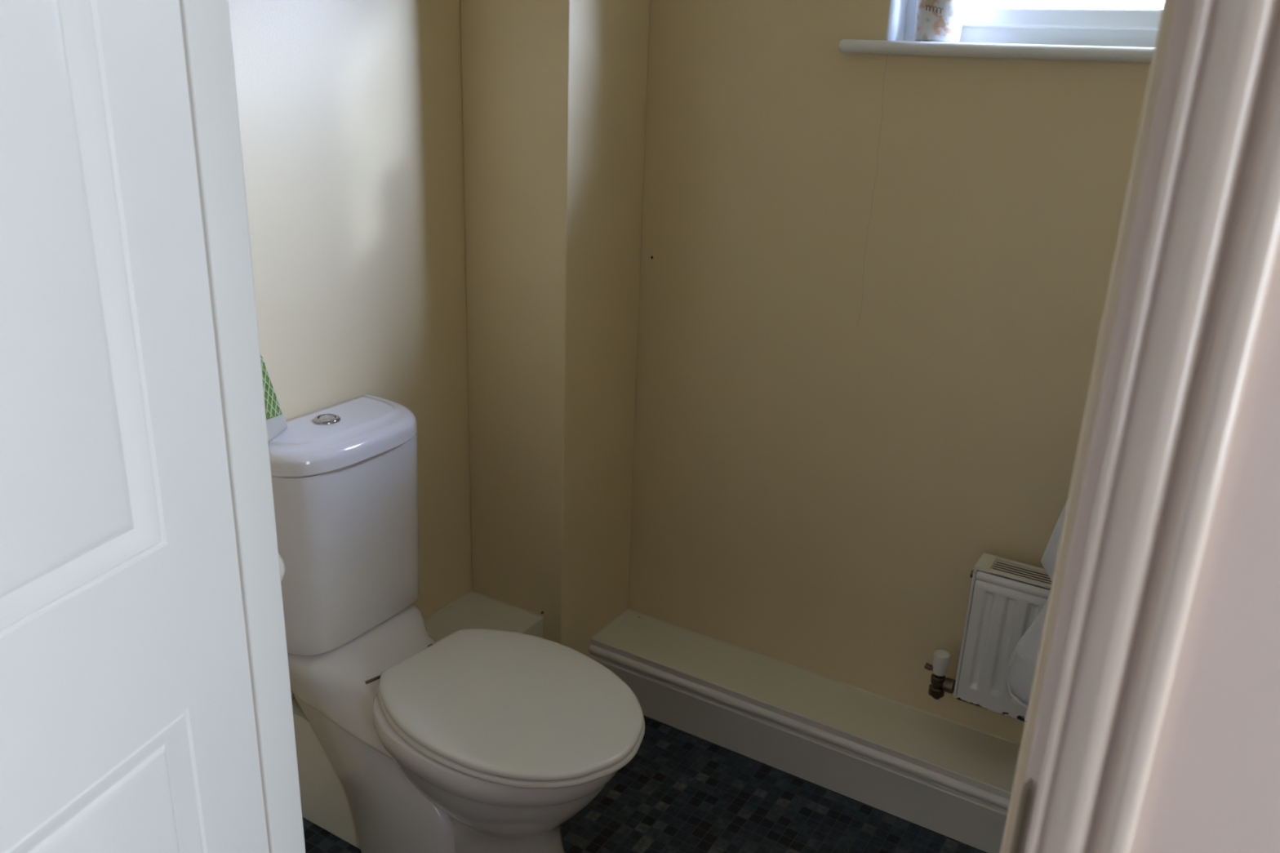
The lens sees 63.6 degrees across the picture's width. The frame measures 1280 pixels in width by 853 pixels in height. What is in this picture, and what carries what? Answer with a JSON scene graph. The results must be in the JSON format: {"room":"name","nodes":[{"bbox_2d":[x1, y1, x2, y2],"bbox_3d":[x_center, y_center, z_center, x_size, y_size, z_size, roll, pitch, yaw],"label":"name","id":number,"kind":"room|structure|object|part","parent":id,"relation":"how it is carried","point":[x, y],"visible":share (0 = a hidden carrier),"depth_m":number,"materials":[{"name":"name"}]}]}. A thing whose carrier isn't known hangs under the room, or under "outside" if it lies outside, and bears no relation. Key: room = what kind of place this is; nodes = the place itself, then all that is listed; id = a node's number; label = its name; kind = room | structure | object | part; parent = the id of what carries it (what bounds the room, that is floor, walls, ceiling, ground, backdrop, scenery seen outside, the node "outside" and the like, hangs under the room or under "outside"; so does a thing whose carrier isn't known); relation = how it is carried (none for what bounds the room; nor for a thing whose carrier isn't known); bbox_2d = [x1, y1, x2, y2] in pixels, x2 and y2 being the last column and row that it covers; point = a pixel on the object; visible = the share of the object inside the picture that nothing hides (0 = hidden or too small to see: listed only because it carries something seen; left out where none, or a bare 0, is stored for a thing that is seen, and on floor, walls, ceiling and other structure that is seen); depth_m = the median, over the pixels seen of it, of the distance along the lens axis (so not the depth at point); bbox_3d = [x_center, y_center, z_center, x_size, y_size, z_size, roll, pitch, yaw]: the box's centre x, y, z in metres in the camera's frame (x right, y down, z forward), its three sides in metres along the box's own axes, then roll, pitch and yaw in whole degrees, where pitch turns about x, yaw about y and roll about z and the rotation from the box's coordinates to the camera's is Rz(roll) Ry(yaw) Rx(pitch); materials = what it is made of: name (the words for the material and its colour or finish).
{"room":"hallway","nodes":[
{"label":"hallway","id":0,"kind":"room"},
{"bbox_2d":[278,553,284,582],"bbox_3d":[-0.444,0.169,1.188,0.047,0.047,0.065,14,23,29],"label":"door handle","id":1,"kind":"object","parent":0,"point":[282,564],"visible":0.09,"depth_m":1.20,"materials":[{"name":"white plastic"}]},
{"bbox_2d":[228,0,472,699],"bbox_3d":[-0.564,-0.429,1.985,0.100,2.400,1.550,14,23,29],"label":"wall","id":2,"kind":"structure","parent":0,"point":[350,112],"depth_m":1.96,"materials":[{"name":"beige paint"}]},
{"bbox_2d":[291,591,542,849],"bbox_3d":[-0.472,0.616,2.265,0.217,0.252,0.579,14,23,29],"label":"pipe boxing","id":3,"kind":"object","parent":2,"relation":"attached to","point":[325,802],"depth_m":2.07,"materials":[{"name":"paint"}]},
{"bbox_2d":[460,0,649,656],"bbox_3d":[-0.183,-0.507,2.242,0.268,2.400,0.294,14,23,29],"label":"wall","id":4,"kind":"structure","parent":0,"point":[554,91],"depth_m":2.21,"materials":[{"name":"beige paint"}]},
{"bbox_2d":[302,715,986,852],"bbox_3d":[0.127,0.931,1.897,1.920,0.050,1.500,14,23,29],"label":"floor","id":5,"kind":"structure","parent":0,"point":[681,791],"depth_m":2.16,"materials":[{"name":"tile"}]},
{"bbox_2d":[268,394,644,852],"bbox_3d":[-0.331,0.446,1.873,0.763,0.845,0.389,14,23,29],"label":"toilet","id":6,"kind":"object","parent":5,"relation":"on","point":[465,740],"visible":0.96,"depth_m":1.84,"materials":[{"name":"white ceramic"}]},
{"bbox_2d":[260,353,287,442],"bbox_3d":[-0.649,-0.065,1.776,0.042,0.172,0.082,4,20,6],"label":"air freshener","id":7,"kind":"object","parent":6,"relation":"on","point":[276,421],"visible":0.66,"depth_m":1.78,"materials":[{"name":"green plastic"}]},
{"bbox_3d":[-0.554,0.014,1.891,0.182,0.048,0.360,14,23,29],"label":"cistern lid","id":8,"kind":"part","parent":6,"relation":"part of","materials":[{"name":"white ceramic"}]},
{"bbox_3d":[-0.220,0.489,1.815,0.496,0.014,0.380,14,23,29],"label":"seat","id":9,"kind":"part","parent":6,"relation":"part of","materials":[{"name":"white plastic"}]},
{"bbox_3d":[-0.219,0.475,1.810,0.490,0.014,0.374,14,23,29],"label":"seat lid","id":10,"kind":"part","parent":6,"relation":"part of","materials":[{"name":"white plastic"}]},
{"bbox_2d":[627,0,1151,744],"bbox_3d":[0.565,-0.424,2.091,1.720,2.400,0.200,14,23,29],"label":"wall","id":11,"kind":"structure","parent":0,"point":[873,289],"depth_m":2.12,"materials":[{"name":"beige paint"}]},
{"bbox_2d":[588,608,1021,852],"bbox_3d":[0.538,0.712,2.251,1.453,0.153,0.181,14,23,29],"label":"pipe boxing","id":12,"kind":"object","parent":11,"relation":"attached to","point":[948,778],"depth_m":2.27,"materials":[{"name":"white wood"}]},
{"bbox_2d":[924,552,1052,721],"bbox_3d":[0.851,0.464,2.002,0.573,0.346,0.118,14,23,29],"label":"radiator","id":13,"kind":"object","parent":11,"relation":"attached to","point":[1006,597],"visible":0.26,"depth_m":2.02,"materials":[{"name":"metal"}]},
{"bbox_3d":[0.664,0.405,2.082,0.007,0.291,0.073,14,23,29],"label":"panel","id":14,"kind":"part","parent":13,"relation":"part of","materials":[{"name":"white metal"}]},
{"bbox_3d":[0.857,0.466,1.937,0.484,0.290,0.016,14,23,29],"label":"panel","id":15,"kind":"part","parent":13,"relation":"part of","materials":[{"name":"metal"}]},
{"bbox_2d":[973,552,1052,589],"bbox_3d":[0.880,0.316,1.914,0.500,0.006,0.072,14,23,29],"label":"grille","id":16,"kind":"object","parent":13,"relation":"attached to","point":[1011,574],"depth_m":1.99,"materials":[{"name":"white metal"}]},
{"bbox_2d":[839,0,1161,62],"bbox_3d":[0.757,-0.945,1.743,0.759,0.617,0.190,14,23,29],"label":"window","id":17,"kind":"structure","parent":11,"relation":"in","point":[1088,34],"depth_m":1.85,"materials":[{"name":"white plastic"}]},
{"bbox_2d":[914,0,966,42],"bbox_3d":[0.552,-0.767,1.898,0.091,0.115,0.091,14,23,29],"label":"pot","id":18,"kind":"object","parent":17,"relation":"on","point":[935,20],"visible":0.93,"depth_m":1.87,"materials":[{"name":"ceramic"}]},
{"bbox_3d":[0.731,-0.658,1.818,0.759,0.024,0.129,14,23,29],"label":"sill","id":19,"kind":"part","parent":17,"relation":"part of","materials":[{"name":"white"}]},
{"bbox_3d":[0.792,-0.972,1.792,0.600,0.596,0.060,14,23,29],"label":"frame","id":20,"kind":"part","parent":17,"relation":"part of","materials":[{"name":"white plastic"}]},
{"bbox_3d":[0.789,-0.967,1.790,0.460,0.460,0.006,14,23,29],"label":"pane","id":21,"kind":"part","parent":17,"relation":"part of","materials":[{"name":"clear glass"}]},
{"bbox_3d":[0.788,-0.970,1.786,0.540,0.542,0.065,14,23,29],"label":"sash","id":22,"kind":"part","parent":17,"relation":"part of","materials":[{"name":"white plastic"}]},
{"bbox_2d":[1130,243,1279,852],"bbox_3d":[-0.114,0.015,0.793,4.600,2.400,0.055,14,23,29],"label":"wall","id":23,"kind":"structure","parent":0,"point":[1213,785],"depth_m":0.53,"materials":[{"name":"beige paint"}]},
{"bbox_3d":[-0.207,-0.028,0.901,1.920,2.400,0.045,14,23,29],"label":"wall","id":24,"kind":"structure","parent":0,"visible":0},
{"bbox_2d":[0,0,269,852],"bbox_3d":[-0.532,0.257,0.675,0.047,1.977,0.762,8,21,17],"label":"door","id":25,"kind":"structure","parent":24,"relation":"in","point":[127,722],"depth_m":0.83,"materials":[{"name":"white paint"}]},
{"bbox_2d":[178,0,1279,852],"bbox_3d":[-0.086,0.168,0.844,0.900,2.080,0.116,14,23,29],"label":"trim","id":26,"kind":"structure","parent":24,"relation":"attached to","point":[1198,240],"depth_m":0.53,"materials":[{"name":"beige paint"}]},
{"bbox_3d":[0.226,0.237,0.613,0.006,0.068,0.003,14,23,29],"label":"strike plate","id":27,"kind":"part","parent":26,"relation":"part of","materials":[{"name":"gold metal"}]},
{"bbox_3d":[0.248,0.268,0.599,0.053,2.080,0.016,14,23,29],"label":"architrave","id":28,"kind":"part","parent":26,"relation":"part of","materials":[{"name":"beige paint"}]},
{"bbox_3d":[0.985,-0.055,1.105,0.100,2.400,1.550,14,23,29],"label":"wall","id":29,"kind":"structure","parent":0,"visible":0},
{"bbox_3d":[0.972,0.053,1.657,0.410,0.044,0.044,14,23,29],"label":"towel rail","id":30,"kind":"object","parent":29,"relation":"attached to","visible":0},
{"bbox_2d":[1004,500,1067,708],"bbox_3d":[0.895,0.309,1.792,0.448,0.555,0.046,14,23,29],"label":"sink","id":31,"kind":"object","parent":30,"relation":"hanging from","point":[1020,672],"visible":0.09,"depth_m":1.93,"materials":[{"name":"white ceramic"}]}
]}

